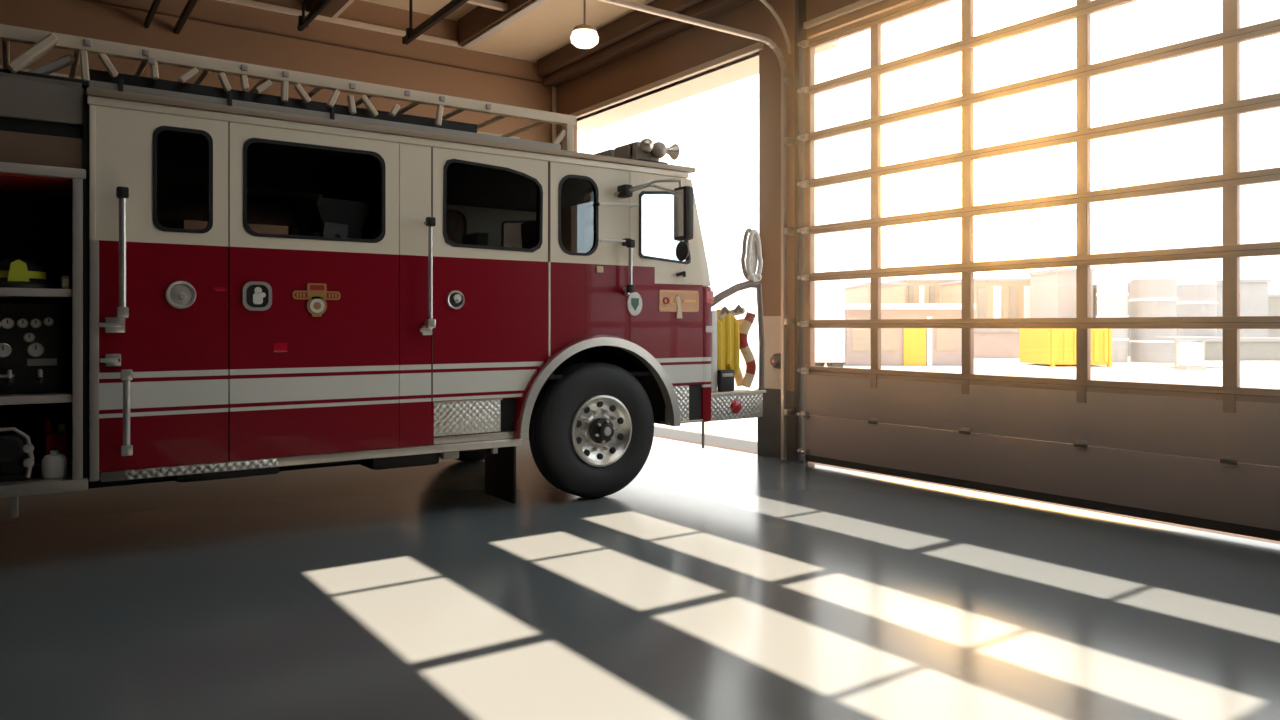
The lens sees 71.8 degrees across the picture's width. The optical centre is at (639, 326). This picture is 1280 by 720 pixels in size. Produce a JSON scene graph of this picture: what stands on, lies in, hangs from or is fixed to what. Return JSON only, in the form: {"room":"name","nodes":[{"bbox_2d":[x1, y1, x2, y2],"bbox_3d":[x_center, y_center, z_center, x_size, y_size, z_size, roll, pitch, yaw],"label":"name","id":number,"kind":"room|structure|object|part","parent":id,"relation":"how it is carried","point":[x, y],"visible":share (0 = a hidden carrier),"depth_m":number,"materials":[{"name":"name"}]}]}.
{"room":"fire station garage","nodes":[
{"label":"fire station garage","id":0,"kind":"room"},
{"bbox_2d":[0,0,551,234],"bbox_3d":[-8.159,-1.548,8.167,16.720,5.800,0.300,0,0,-35],"label":"wall","id":1,"kind":"structure","parent":0,"point":[81,18],"depth_m":10.84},
{"bbox_2d":[83,0,542,83],"bbox_3d":[-7.993,-3.518,8.088,16.300,0.020,0.020,0,0,-35],"label":"trim","id":2,"kind":"structure","parent":1,"relation":"attached to","point":[94,1],"depth_m":10.84,"materials":[{"name":"brown wood"}]},
{"bbox_2d":[309,0,353,17],"bbox_3d":[1.619,-3.993,3.095,0.320,0.310,19.180,0,0,-35],"label":"ceiling beam","id":3,"kind":"structure","parent":1,"relation":"attached to","point":[334,8],"depth_m":10.67,"materials":[{"name":"brown"}]},
{"bbox_2d":[217,0,536,62],"bbox_3d":[-7.936,-3.823,8.111,16.420,0.070,0.050,0,0,-35],"label":"trim","id":4,"kind":"structure","parent":1,"relation":"attached to","point":[249,3],"depth_m":11.17,"materials":[{"name":"beige"}]},
{"bbox_2d":[458,0,548,48],"bbox_3d":[3.146,-3.963,4.175,0.160,0.370,19.180,0,0,-35],"label":"ceiling beam","id":5,"kind":"structure","parent":1,"relation":"attached to","point":[480,23],"depth_m":11.28,"materials":[{"name":"brown wood"}]},
{"bbox_2d":[361,0,476,20],"bbox_3d":[2.360,-4.208,3.650,1.970,0.120,19.230,0,0,-35],"label":"ceiling","id":6,"kind":"structure","parent":0,"point":[429,7],"depth_m":11.46,"materials":[{"name":"brown wood"}]},
{"bbox_2d":[402,0,468,44],"bbox_3d":[-1.757,-3.767,9.110,0.100,0.762,3.700,0,0,-35],"label":"ceiling pipe","id":7,"kind":"object","parent":6,"relation":"hanging from","point":[411,34],"visible":1,"depth_m":9.96,"materials":[{"name":"black metal"}]},
{"bbox_2d":[466,0,506,10],"bbox_3d":[-2.294,-4.003,10.335,1.600,0.290,0.080,0,0,-35],"label":"trim","id":8,"kind":"structure","parent":6,"relation":"attached to","point":[500,5],"depth_m":10.66,"materials":[{"name":"beige"}]},
{"bbox_2d":[472,0,654,59],"bbox_3d":[3.735,-4.038,4.623,1.400,0.460,19.230,0,0,-35],"label":"ceiling","id":9,"kind":"structure","parent":0,"point":[547,28],"depth_m":11.22,"materials":[{"name":"brown wood"}]},
{"bbox_2d":[570,0,598,48],"bbox_3d":[-0.614,-3.453,9.796,0.316,0.710,0.316,0,0,-35],"label":"pendant lamp","id":10,"kind":"object","parent":9,"relation":"hanging from","point":[584,36],"visible":1,"depth_m":9.69,"materials":[{"name":"beige glass"}]},
{"bbox_3d":[-0.614,-3.175,9.796,0.316,0.155,0.316,0,0,-35],"label":"lamp shade","id":11,"kind":"part","parent":10,"relation":"part of","materials":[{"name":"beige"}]},
{"bbox_3d":[-0.614,-3.518,9.796,0.024,0.440,0.024,0,0,-35],"label":"stem","id":12,"kind":"part","parent":10,"relation":"part of","materials":[{"name":"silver metal"}]},
{"bbox_2d":[0,437,1279,719],"bbox_3d":[-2.476,1.452,0.226,16.820,0.200,19.830,0,0,-35],"label":"floor","id":13,"kind":"structure","parent":0,"point":[717,583],"depth_m":4.38,"materials":[{"name":"grey concrete"}]},
{"bbox_2d":[0,24,765,517],"bbox_3d":[-3.143,-0.196,6.322,8.976,3.095,2.972,0,0,-35],"label":"fire truck","id":14,"kind":"object","parent":13,"relation":"on","point":[440,287],"visible":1,"depth_m":5.94,"materials":[{"name":"paint"}]},
{"bbox_2d":[0,427,34,480],"bbox_3d":[-3.564,0.700,4.957,0.274,0.298,0.390,0,0,-35],"label":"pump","id":15,"kind":"object","parent":14,"relation":"on","point":[16,447],"visible":1,"depth_m":4.86,"materials":[{"name":"black metal"}]},
{"bbox_2d":[0,258,55,288],"bbox_3d":[-3.497,-0.298,4.974,0.360,0.170,0.360,0,0,-35],"label":"helmet","id":16,"kind":"object","parent":14,"relation":"on","point":[14,273],"visible":0.97,"depth_m":4.87,"materials":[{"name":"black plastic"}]},
{"bbox_2d":[0,303,64,393],"bbox_3d":[-3.683,0.124,4.890,0.840,0.505,0.362,0,0,-35],"label":"panel","id":17,"kind":"object","parent":14,"relation":"on","point":[32,336],"visible":1,"depth_m":4.98,"materials":[{"name":"black metal"}]},
{"bbox_3d":[-3.480,0.282,4.880,0.044,0.084,0.112,0,0,-35],"label":"lever","id":18,"kind":"part","parent":17,"relation":"part of","materials":[{"name":"silver metal"}]},
{"bbox_3d":[-3.454,0.232,4.964,0.300,0.100,0.006,0,0,-35],"label":"data plate","id":19,"kind":"part","parent":17,"relation":"part of","materials":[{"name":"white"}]},
{"bbox_3d":[-3.366,0.282,4.961,0.044,0.084,0.112,0,0,-35],"label":"lever","id":20,"kind":"part","parent":17,"relation":"part of","materials":[{"name":"silver metal"}]},
{"bbox_2d":[0,387,71,404],"bbox_3d":[-3.862,0.402,4.905,1.165,0.044,0.730,0,0,-35],"label":"shelf","id":21,"kind":"object","parent":14,"relation":"attached to","point":[54,397],"depth_m":4.87,"materials":[{"name":"silver metal"}]},
{"bbox_2d":[0,288,71,299],"bbox_3d":[-3.862,-0.188,4.905,1.165,0.044,0.730,0,0,-35],"label":"shelf","id":22,"kind":"object","parent":14,"relation":"attached to","point":[5,293],"depth_m":4.89,"materials":[{"name":"silver metal"}]},
{"bbox_3d":[-3.633,-0.011,4.620,1.250,1.745,0.060,0,0,-35],"label":"compartment frame","id":23,"kind":"part","parent":14,"relation":"part of","materials":[{"name":"silver metal"}]},
{"bbox_3d":[-3.361,-1.468,5.958,6.200,0.040,1.050,0,0,-35],"label":"rail","id":24,"kind":"part","parent":14,"relation":"part of","materials":[{"name":"black metal"}]},
{"bbox_2d":[41,450,66,478],"bbox_3d":[-3.296,0.774,4.975,0.120,0.150,0.120,0,0,-35],"label":"bottle","id":25,"kind":"object","parent":14,"relation":"on","point":[54,465],"visible":1,"depth_m":4.93,"materials":[{"name":"white plastic"}]},
{"bbox_2d":[43,417,68,471],"bbox_3d":[-3.437,0.694,5.200,0.120,0.310,0.300,0,0,-35],"label":"can","id":26,"kind":"object","parent":14,"relation":"on","point":[53,439],"visible":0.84,"depth_m":5.09,"materials":[{"name":"red metal"}]},
{"bbox_3d":[-3.464,0.575,5.169,0.028,0.073,0.228,0,0,-35],"label":"handle","id":27,"kind":"part","parent":26,"relation":"part of","materials":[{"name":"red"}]},
{"bbox_2d":[61,275,69,288],"bbox_3d":[-3.259,-0.251,5.011,0.040,0.075,0.115,0,0,-35],"label":"radio","id":28,"kind":"object","parent":14,"relation":"on","point":[65,280],"visible":0.98,"depth_m":4.97,"materials":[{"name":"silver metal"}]},
{"bbox_3d":[-3.329,-1.708,5.324,0.040,0.040,0.022,0,0,-35],"label":"rivet plate","id":29,"kind":"part","parent":14,"relation":"part of","materials":[{"name":"silver metal"}]},
{"bbox_3d":[-3.086,-0.868,4.981,0.030,0.760,0.013,0,0,-35],"label":"corner trim","id":30,"kind":"part","parent":14,"relation":"part of","materials":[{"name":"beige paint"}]},
{"bbox_3d":[-3.078,0.192,4.984,0.047,1.360,0.017,0,0,-35],"label":"corner trim","id":31,"kind":"part","parent":14,"relation":"part of","materials":[{"name":"silver metal"}]},
{"bbox_3d":[-2.923,-0.418,4.994,0.037,0.700,0.038,0,0,-35],"label":"grab rail","id":32,"kind":"part","parent":14,"relation":"part of","materials":[{"name":"silver metal"}]},
{"bbox_3d":[-2.907,0.487,5.005,0.037,0.450,0.038,0,0,-35],"label":"grab rail","id":33,"kind":"part","parent":14,"relation":"part of","materials":[{"name":"silver metal"}]},
{"bbox_3d":[-3.076,-1.703,5.503,0.040,0.040,0.022,0,0,-35],"label":"rivet plate","id":34,"kind":"part","parent":14,"relation":"part of","materials":[{"name":"silver metal"}]},
{"bbox_3d":[-3.051,-1.658,5.521,0.040,0.040,0.022,0,0,-35],"label":"rivet plate","id":35,"kind":"part","parent":14,"relation":"part of","materials":[{"name":"silver metal"}]},
{"bbox_3d":[-2.813,-0.213,5.194,0.721,2.070,0.030,0,0,-35],"label":"cab panel","id":36,"kind":"part","parent":14,"relation":"part of","materials":[{"name":"paint"}]},
{"bbox_2d":[165,281,195,308],"bbox_3d":[-2.719,-0.188,5.233,0.166,0.166,0.020,0,0,-35],"label":"round lamp","id":37,"kind":"object","parent":14,"relation":"attached to","point":[178,294],"depth_m":5.23,"materials":[{"name":"silver metal"}]},
{"bbox_3d":[-2.717,-0.213,8.289,4.455,2.070,0.030,0,0,-35],"label":"panel","id":38,"kind":"part","parent":14,"relation":"part of","materials":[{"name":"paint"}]},
{"bbox_3d":[-2.611,-1.708,5.833,0.040,0.040,0.022,0,0,-35],"label":"rivet plate","id":39,"kind":"part","parent":14,"relation":"part of","materials":[{"name":"silver metal"}]},
{"bbox_3d":[-2.398,-1.708,5.983,0.040,0.040,0.022,0,0,-35],"label":"rivet plate","id":40,"kind":"part","parent":14,"relation":"part of","materials":[{"name":"silver metal"}]},
{"bbox_3d":[-2.361,-0.358,6.354,0.130,0.620,0.500,0,0,-35],"label":"backrest","id":41,"kind":"part","parent":14,"relation":"part of","materials":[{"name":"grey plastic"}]},
{"bbox_3d":[-2.079,-0.213,5.714,1.062,2.070,0.030,0,0,-35],"label":"crew panel","id":42,"kind":"part","parent":14,"relation":"part of","materials":[{"name":"paint"}]},
{"bbox_3d":[-2.084,-0.643,6.188,0.370,0.490,0.070,0,0,-35],"label":"seat","id":43,"kind":"part","parent":14,"relation":"part of","materials":[{"name":"grey plastic"}]},
{"bbox_3d":[-2.031,-1.698,6.243,0.040,0.040,0.022,0,0,-35],"label":"rivet plate","id":44,"kind":"part","parent":14,"relation":"part of","materials":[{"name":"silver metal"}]},
{"bbox_3d":[-2.073,-1.274,7.232,4.305,0.048,2.524,0,0,-35],"label":"roof rail","id":45,"kind":"part","parent":14,"relation":"part of","materials":[{"name":"metal"}]},
{"bbox_3d":[-1.550,-0.213,6.089,0.226,2.070,0.030,0,0,-35],"label":"crew pillar panel","id":46,"kind":"part","parent":14,"relation":"part of","materials":[{"name":"paint"}]},
{"bbox_3d":[-1.434,-0.368,6.049,0.029,0.720,0.030,0,0,-35],"label":"grab rail","id":47,"kind":"part","parent":14,"relation":"part of","materials":[{"name":"silver metal"}]},
{"bbox_2d":[446,290,464,309],"bbox_3d":[-1.299,-0.188,6.239,0.136,0.136,0.020,0,0,-35],"label":"round lamp","id":48,"kind":"object","parent":14,"relation":"attached to","point":[455,299],"depth_m":6.23,"materials":[{"name":"silver metal"}]},
{"bbox_3d":[-1.235,0.645,6.322,0.530,0.243,0.054,0,0,-35],"label":"step box plate","id":49,"kind":"part","parent":14,"relation":"part of","materials":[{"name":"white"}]},
{"bbox_3d":[-1.077,-0.361,6.424,0.918,1.774,0.030,0,0,-35],"label":"crew door","id":50,"kind":"part","parent":14,"relation":"part of","materials":[{"name":"paint"}]},
{"bbox_3d":[-0.687,0.152,7.478,0.500,0.440,0.480,0,0,-35],"label":"seat","id":51,"kind":"part","parent":14,"relation":"part of","materials":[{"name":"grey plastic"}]},
{"bbox_3d":[-0.389,-0.492,6.911,0.728,1.512,0.030,0,0,-35],"label":"panel","id":52,"kind":"part","parent":14,"relation":"part of","materials":[{"name":"paint"}]},
{"bbox_3d":[-0.296,0.452,6.925,1.480,0.740,0.095,0,0,-35],"label":"wheel arch trim","id":53,"kind":"part","parent":14,"relation":"part of","materials":[{"name":"silver metal"}]},
{"bbox_3d":[-0.076,-0.478,7.004,0.031,0.380,0.032,0,0,-35],"label":"grab rail","id":54,"kind":"part","parent":14,"relation":"part of","materials":[{"name":"silver metal"}]},
{"bbox_2d":[593,178,692,260],"bbox_3d":[0.030,-0.858,6.972,0.733,0.671,0.365,0,0,-35],"label":"mirror","id":55,"kind":"object","parent":14,"relation":"attached to","point":[617,202],"depth_m":7.02,"materials":[{"name":"black"}]},
{"bbox_3d":[0.220,-0.378,7.342,0.755,1.740,0.030,0,0,-35],"label":"door","id":56,"kind":"part","parent":14,"relation":"part of","materials":[{"name":"paint"}]},
{"bbox_3d":[0.311,0.647,7.425,0.230,0.300,0.040,0,0,-35],"label":"step plate","id":57,"kind":"part","parent":14,"relation":"part of","materials":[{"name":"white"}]},
{"bbox_3d":[0.545,0.927,7.640,0.024,0.250,0.024,0,0,-35],"label":"feeler rod","id":58,"kind":"part","parent":14,"relation":"part of","materials":[{"name":"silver metal"}]},
{"bbox_2d":[706,326,713,332],"bbox_3d":[0.594,0.022,7.598,0.090,0.060,0.024,0,0,-35],"label":"lamp","id":59,"kind":"object","parent":14,"relation":"attached to","point":[709,329],"depth_m":7.59,"materials":[{"name":"white plastic"}]},
{"bbox_2d":[706,291,713,303],"bbox_3d":[0.594,-0.253,7.598,0.090,0.110,0.024,0,0,-35],"label":"lamp","id":60,"kind":"object","parent":14,"relation":"attached to","point":[709,294],"depth_m":7.59,"materials":[{"name":"red"}]},
{"bbox_2d":[711,311,716,391],"bbox_3d":[0.487,0.216,7.960,0.065,0.709,0.570,0,0,-35],"label":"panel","id":61,"kind":"object","parent":14,"relation":"on","point":[713,313],"visible":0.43,"depth_m":7.73,"materials":[{"name":"white metal"}]},
{"bbox_2d":[717,370,733,391],"bbox_3d":[0.757,0.476,7.774,0.160,0.190,0.055,0,0,-35],"label":"box","id":62,"kind":"object","parent":14,"relation":"on","point":[725,378],"visible":1,"depth_m":7.75,"materials":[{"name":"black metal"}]},
{"bbox_2d":[716,304,744,374],"bbox_3d":[0.776,0.167,7.946,0.353,0.730,0.253,0,0,-35],"label":"hose","id":63,"kind":"object","parent":14,"relation":"on","point":[728,333],"visible":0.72,"depth_m":7.85,"materials":[{"name":"yellow fabric"}]},
{"bbox_2d":[730,399,741,413],"bbox_3d":[0.856,0.707,7.807,0.132,0.132,0.030,0,0,-35],"label":"lamp","id":64,"kind":"object","parent":14,"relation":"attached to","point":[735,404],"depth_m":7.79,"materials":[{"name":"red plastic"}]},
{"bbox_2d":[711,387,765,395],"bbox_3d":[0.168,0.587,8.818,0.655,0.026,2.460,0,0,-35],"label":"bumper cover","id":65,"kind":"object","parent":14,"relation":"on","point":[737,391],"depth_m":7.88,"materials":[{"name":"silver metal"}]},
{"bbox_2d":[734,312,755,387],"bbox_3d":[0.942,0.213,8.083,0.178,0.697,0.235,0,0,-35],"label":"hose","id":66,"kind":"object","parent":14,"relation":"on","point":[745,324],"visible":0.72,"depth_m":8.02,"materials":[{"name":"beige fabric"}]},
{"bbox_2d":[556,0,1279,543],"bbox_3d":[4.261,-1.548,5.179,0.100,5.800,19.530,0,0,-35],"label":"door frame","id":67,"kind":"structure","parent":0,"point":[694,46],"depth_m":9.20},
{"bbox_2d":[552,87,555,142],"bbox_3d":[-1.243,-2.713,12.800,0.065,2.130,0.030,0,0,-35],"label":"trim","id":68,"kind":"structure","parent":67,"relation":"attached to","point":[553,88],"depth_m":12.78,"materials":[{"name":"beige wood"}]},
{"bbox_2d":[537,0,752,86],"bbox_3d":[4.193,-3.638,4.911,0.320,0.340,19.170,0,0,-35],"label":"beam","id":69,"kind":"structure","parent":67,"relation":"attached to","point":[635,31],"depth_m":10.93,"materials":[{"name":"brown"}]},
{"bbox_2d":[569,42,763,120],"bbox_3d":[0.151,-2.943,10.932,0.160,0.070,4.030,0,0,-35],"label":"trim","id":70,"kind":"structure","parent":67,"relation":"attached to","point":[755,48],"depth_m":10.48,"materials":[{"name":"beige wood"}]},
{"bbox_2d":[598,0,805,461],"bbox_3d":[-2.246,-1.158,6.129,9.417,4.980,0.190,0,0,-35],"label":"door track","id":71,"kind":"object","parent":67,"relation":"attached to","point":[799,5],"visible":0.97,"depth_m":8.73,"materials":[{"name":"beige"}]},
{"bbox_2d":[577,40,838,131],"bbox_3d":[0.397,-3.063,11.278,0.638,0.170,5.050,0,0,-35],"label":"canopy","id":72,"kind":"object","parent":67,"relation":"attached to","point":[750,67],"visible":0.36,"depth_m":11.25,"materials":[{"name":"beige"}]},
{"bbox_2d":[763,316,787,389],"bbox_3d":[1.351,0.267,9.093,0.124,0.750,0.360,0,0,-35],"label":"wall panel","id":73,"kind":"object","parent":67,"relation":"attached to","point":[772,324],"visible":0.73,"depth_m":9.12,"materials":[{"name":"beige wood"}]},
{"bbox_2d":[758,388,804,462],"bbox_3d":[1.482,1.002,9.081,0.125,0.700,0.670,0,0,-35],"label":"baseboard","id":74,"kind":"structure","parent":67,"relation":"attached to","point":[769,424],"depth_m":9.11,"materials":[{"name":"grey"}]},
{"bbox_2d":[803,0,882,28],"bbox_3d":[3.046,-2.978,6.764,0.050,0.060,4.920,0,0,-35],"label":"trim","id":75,"kind":"structure","parent":67,"relation":"attached to","point":[861,4],"depth_m":8.37,"materials":[{"name":"beige"}]},
{"bbox_2d":[797,0,1279,540],"bbox_3d":[3.009,-0.745,6.707,0.127,4.134,4.930,0,0,-35],"label":"door","id":76,"kind":"structure","parent":67,"relation":"in","point":[1200,456],"depth_m":6.52,"materials":[{"name":"brown metal"}]},
{"bbox_3d":[3.052,-2.767,6.713,0.050,0.090,4.890,0,0,-35],"label":"rail","id":77,"kind":"part","parent":76,"relation":"part of","materials":[{"name":"brown metal"}]},
{"bbox_3d":[3.052,-2.310,6.713,0.050,0.080,4.890,0,0,-35],"label":"rail","id":78,"kind":"part","parent":76,"relation":"part of","materials":[{"name":"brown metal"}]},
{"bbox_3d":[3.052,-1.853,6.713,0.050,0.080,4.890,0,0,-35],"label":"rail","id":79,"kind":"part","parent":76,"relation":"part of","materials":[{"name":"brown metal"}]},
{"bbox_3d":[3.052,-1.396,6.713,0.050,0.080,4.890,0,0,-35],"label":"rail","id":80,"kind":"part","parent":76,"relation":"part of","materials":[{"name":"brown metal"}]},
{"bbox_3d":[3.052,-0.939,6.713,0.050,0.080,4.890,0,0,-35],"label":"rail","id":81,"kind":"part","parent":76,"relation":"part of","materials":[{"name":"brown metal"}]},
{"bbox_3d":[3.052,-0.482,6.713,0.050,0.080,4.890,0,0,-35],"label":"rail","id":82,"kind":"part","parent":76,"relation":"part of","materials":[{"name":"brown metal"}]},
{"bbox_3d":[3.052,-0.025,6.713,0.050,0.080,4.890,0,0,-35],"label":"rail","id":83,"kind":"part","parent":76,"relation":"part of","materials":[{"name":"brown metal"}]},
{"bbox_3d":[3.052,0.432,6.713,0.050,0.090,4.890,0,0,-35],"label":"rail","id":84,"kind":"part","parent":76,"relation":"part of","materials":[{"name":"brown metal"}]},
{"bbox_3d":[3.052,0.665,6.713,0.050,0.396,4.890,0,0,-35],"label":"panel","id":85,"kind":"part","parent":76,"relation":"part of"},
{"bbox_3d":[3.052,1.062,6.713,0.050,0.390,4.890,0,0,-35],"label":"panel","id":86,"kind":"part","parent":76,"relation":"part of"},
{"bbox_3d":[-3.769,-4.208,-0.690,13.050,0.120,19.230,0,0,-35],"label":"ceiling","id":87,"kind":"structure","parent":0,"visible":0},
{"bbox_2d":[144,0,160,27],"bbox_3d":[-4.167,-3.733,7.961,0.100,0.830,4.610,0,0,-35],"label":"ceiling pipe","id":88,"kind":"object","parent":87,"relation":"hanging from","point":[155,4],"visible":1,"depth_m":9.40,"materials":[{"name":"black metal"}]},
{"bbox_2d":[173,0,197,33],"bbox_3d":[-3.922,-3.730,8.134,0.100,0.836,4.610,0,0,-35],"label":"ceiling pipe","id":89,"kind":"object","parent":87,"relation":"hanging from","point":[190,5],"visible":1,"depth_m":9.46,"materials":[{"name":"black metal"}]},
{"bbox_2d":[297,0,331,30],"bbox_3d":[-2.768,-3.770,8.547,0.100,0.756,3.950,0,0,-35],"label":"ceiling pipe","id":90,"kind":"object","parent":87,"relation":"hanging from","point":[304,21],"visible":1,"depth_m":9.78,"materials":[{"name":"black metal"}]},
{"label":"outside","id":91,"kind":"structure","parent":0,"visible":0},
{"bbox_2d":[654,334,1279,451],"bbox_3d":[45.344,1.508,62.737,133.480,0.288,190.000,0,0,-35],"label":"ground","id":92,"kind":"structure","parent":91,"point":[742,434],"depth_m":25.12,"materials":[{"name":"concrete"}]},
{"bbox_2d":[815,281,844,366],"bbox_3d":[5.708,-0.017,29.998,1.264,2.762,6.000,0,0,0],"label":"trailer","id":93,"kind":"object","parent":92,"relation":"on","point":[829,295],"visible":0.55,"depth_m":27.00,"materials":[{"name":"white"}]},
{"bbox_2d":[845,282,906,302],"bbox_3d":[13.953,-0.567,53.996,2.293,3.862,8.200,0,0,0],"label":"warehouse","id":94,"kind":"structure","parent":92,"relation":"on","point":[891,292],"depth_m":49.99,"materials":[{"name":"grey metal"}]},
{"bbox_2d":[844,303,975,365],"bbox_3d":[9.352,0.283,33.847,4.454,2.162,6.700,0,0,0],"label":"building","id":95,"kind":"structure","parent":92,"relation":"on","point":[899,346],"depth_m":30.96,"materials":[{"name":"white"}]},
{"bbox_3d":[9.614,0.583,30.982,0.771,1.562,0.130,0,0,0],"label":"door","id":96,"kind":"part","parent":95,"relation":"part of","materials":[{"name":"yellow"}]},
{"bbox_3d":[10.123,0.508,30.972,0.175,1.712,0.150,0,0,0],"label":"door post","id":97,"kind":"part","parent":95,"relation":"part of","materials":[{"name":"white"}]},
{"bbox_2d":[889,279,961,302],"bbox_3d":[17.510,-0.717,55.985,4.024,4.162,8.220,0,0,0],"label":"warehouse","id":98,"kind":"structure","parent":92,"relation":"on","point":[916,290],"depth_m":51.99,"materials":[{"name":"grey metal"}]},
{"bbox_3d":[15.923,-1.423,51.945,0.279,1.950,0.140,0,0,0],"label":"rib panel","id":99,"kind":"part","parent":98,"relation":"part of","materials":[{"name":"beige metal"}]},
{"bbox_3d":[16.543,-1.423,51.945,0.279,1.950,0.140,0,0,0],"label":"rib panel","id":100,"kind":"part","parent":98,"relation":"part of","materials":[{"name":"white"}]},
{"bbox_3d":[17.163,-1.423,51.945,0.279,1.950,0.140,0,0,0],"label":"rib panel","id":101,"kind":"part","parent":98,"relation":"part of","materials":[{"name":"beige metal"}]},
{"bbox_2d":[938,278,1029,328],"bbox_3d":[19.601,-0.567,48.485,4.727,3.862,5.220,0,0,0],"label":"warehouse","id":102,"kind":"structure","parent":92,"relation":"on","point":[993,297],"depth_m":46.00,"materials":[{"name":"grey metal"}]},
{"bbox_3d":[17.756,-1.206,45.945,0.360,1.785,0.140,0,0,0],"label":"rib panel","id":103,"kind":"part","parent":102,"relation":"part of","materials":[{"name":"beige metal"}]},
{"bbox_3d":[18.556,-1.206,45.945,0.360,1.785,0.140,0,0,0],"label":"rib panel","id":104,"kind":"part","parent":102,"relation":"part of","materials":[{"name":"white"}]},
{"bbox_3d":[19.357,-1.206,45.945,0.360,1.785,0.140,0,0,0],"label":"rib panel","id":105,"kind":"part","parent":102,"relation":"part of","materials":[{"name":"beige metal"}]},
{"bbox_3d":[20.157,-1.206,45.945,0.360,1.785,0.140,0,0,0],"label":"rib panel","id":106,"kind":"part","parent":102,"relation":"part of","materials":[{"name":"white"}]},
{"bbox_2d":[974,329,1018,357],"bbox_3d":[15.955,0.733,38.246,3.553,1.262,0.700,0,0,0],"label":"wall","id":107,"kind":"structure","parent":92,"relation":"on","point":[988,343],"depth_m":37.99,"materials":[{"name":"beige concrete"}]},
{"bbox_2d":[1028,269,1095,317],"bbox_3d":[20.699,-0.692,43.495,1.863,4.112,3.200,0,0,0],"label":"block","id":108,"kind":"object","parent":92,"relation":"on","point":[1052,291],"visible":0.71,"depth_m":42.37,"materials":[{"name":"beige concrete"}]},
{"bbox_2d":[1019,328,1111,366],"bbox_3d":[14.955,0.683,31.166,2.138,1.362,2.460,0,0,0],"label":"container","id":109,"kind":"object","parent":92,"relation":"on","point":[1048,346],"visible":0.69,"depth_m":30.00,"materials":[{"name":"yellow"}]},
{"bbox_3d":[14.004,0.683,30.016,0.102,1.362,0.160,0,0,0],"label":"corner post","id":110,"kind":"part","parent":109,"relation":"part of","materials":[{"name":"yellow metal"}]},
{"bbox_3d":[15.939,0.683,30.016,0.102,1.362,0.160,0,0,0],"label":"corner post","id":111,"kind":"part","parent":109,"relation":"part of","materials":[{"name":"yellow metal"}]},
{"bbox_2d":[1096,264,1128,362],"bbox_3d":[18.160,-0.567,33.995,1.119,3.862,1.119,0,0,-3],"label":"silo","id":112,"kind":"object","parent":92,"relation":"on","point":[1112,293],"visible":0.71,"depth_m":33.54,"materials":[{"name":"grey metal"}]},
{"bbox_2d":[1093,282,1178,356],"bbox_3d":[23.084,-0.317,41.994,2.915,3.362,4.200,0,0,0],"label":"shed","id":113,"kind":"object","parent":92,"relation":"on","point":[1095,285],"visible":0.04,"depth_m":41.89,"materials":[{"name":"grey metal"}]},
{"bbox_2d":[1129,269,1177,362],"bbox_3d":[19.737,-0.417,33.995,1.640,3.562,1.640,0,0,-35],"label":"silo","id":114,"kind":"object","parent":92,"relation":"on","point":[1152,295],"visible":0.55,"depth_m":33.37,"materials":[{"name":"grey metal"}]},
{"bbox_2d":[1153,337,1222,366],"bbox_3d":[18.475,0.858,29.596,1.903,1.012,1.200,0,0,0],"label":"platform","id":115,"kind":"object","parent":92,"relation":"on","point":[1176,340],"visible":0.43,"depth_m":29.00,"materials":[{"name":"grey metal"}]},
{"bbox_3d":[17.630,0.908,29.046,0.082,0.912,0.100,0,0,0],"label":"post","id":116,"kind":"part","parent":115,"relation":"part of","materials":[{"name":"silver metal"}]},
{"bbox_3d":[18.483,0.908,29.046,0.082,0.912,0.100,0,0,0],"label":"post","id":117,"kind":"part","parent":115,"relation":"part of","materials":[{"name":"silver metal"}]},
{"bbox_2d":[1174,343,1206,369],"bbox_3d":[17.301,0.938,27.796,0.622,0.852,0.640,0,0,0],"label":"tank","id":118,"kind":"object","parent":92,"relation":"on","point":[1190,356],"visible":1,"depth_m":27.53,"materials":[{"name":"white"}]},
{"bbox_2d":[1177,275,1217,342],"bbox_3d":[23.278,-0.392,36.994,1.520,3.512,1.520,0,0,-35],"label":"silo","id":119,"kind":"object","parent":92,"relation":"on","point":[1196,298],"visible":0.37,"depth_m":36.42,"materials":[{"name":"grey metal"}]},
{"bbox_2d":[1215,282,1222,336],"bbox_3d":[26.184,-0.317,41.994,1.422,3.362,4.200,0,0,0],"label":"shed","id":120,"kind":"object","parent":92,"relation":"on","point":[1219,284],"visible":0.04,"depth_m":39.99,"materials":[{"name":"grey metal"}]},
{"bbox_2d":[1199,338,1279,360],"bbox_3d":[25.335,0.908,35.594,5.606,0.912,0.600,0,0,0],"label":"wall","id":121,"kind":"structure","parent":92,"relation":"on","point":[1251,349],"depth_m":35.40,"materials":[{"name":"grey concrete"}]},
{"bbox_2d":[1214,279,1271,337],"bbox_3d":[30.470,-0.492,46.493,1.793,3.712,5.200,0,0,0],"label":"block","id":122,"kind":"object","parent":92,"relation":"on","point":[1253,292],"visible":0.18,"depth_m":44.00,"materials":[{"name":"grey concrete"}]},
{"bbox_2d":[1268,294,1279,337],"bbox_3d":[34.300,-0.167,48.492,3.426,3.062,5.200,0,0,0],"label":"block","id":123,"kind":"object","parent":92,"relation":"on","point":[1273,299],"visible":0.05,"depth_m":46.00,"materials":[{"name":"grey metal"}]}
]}

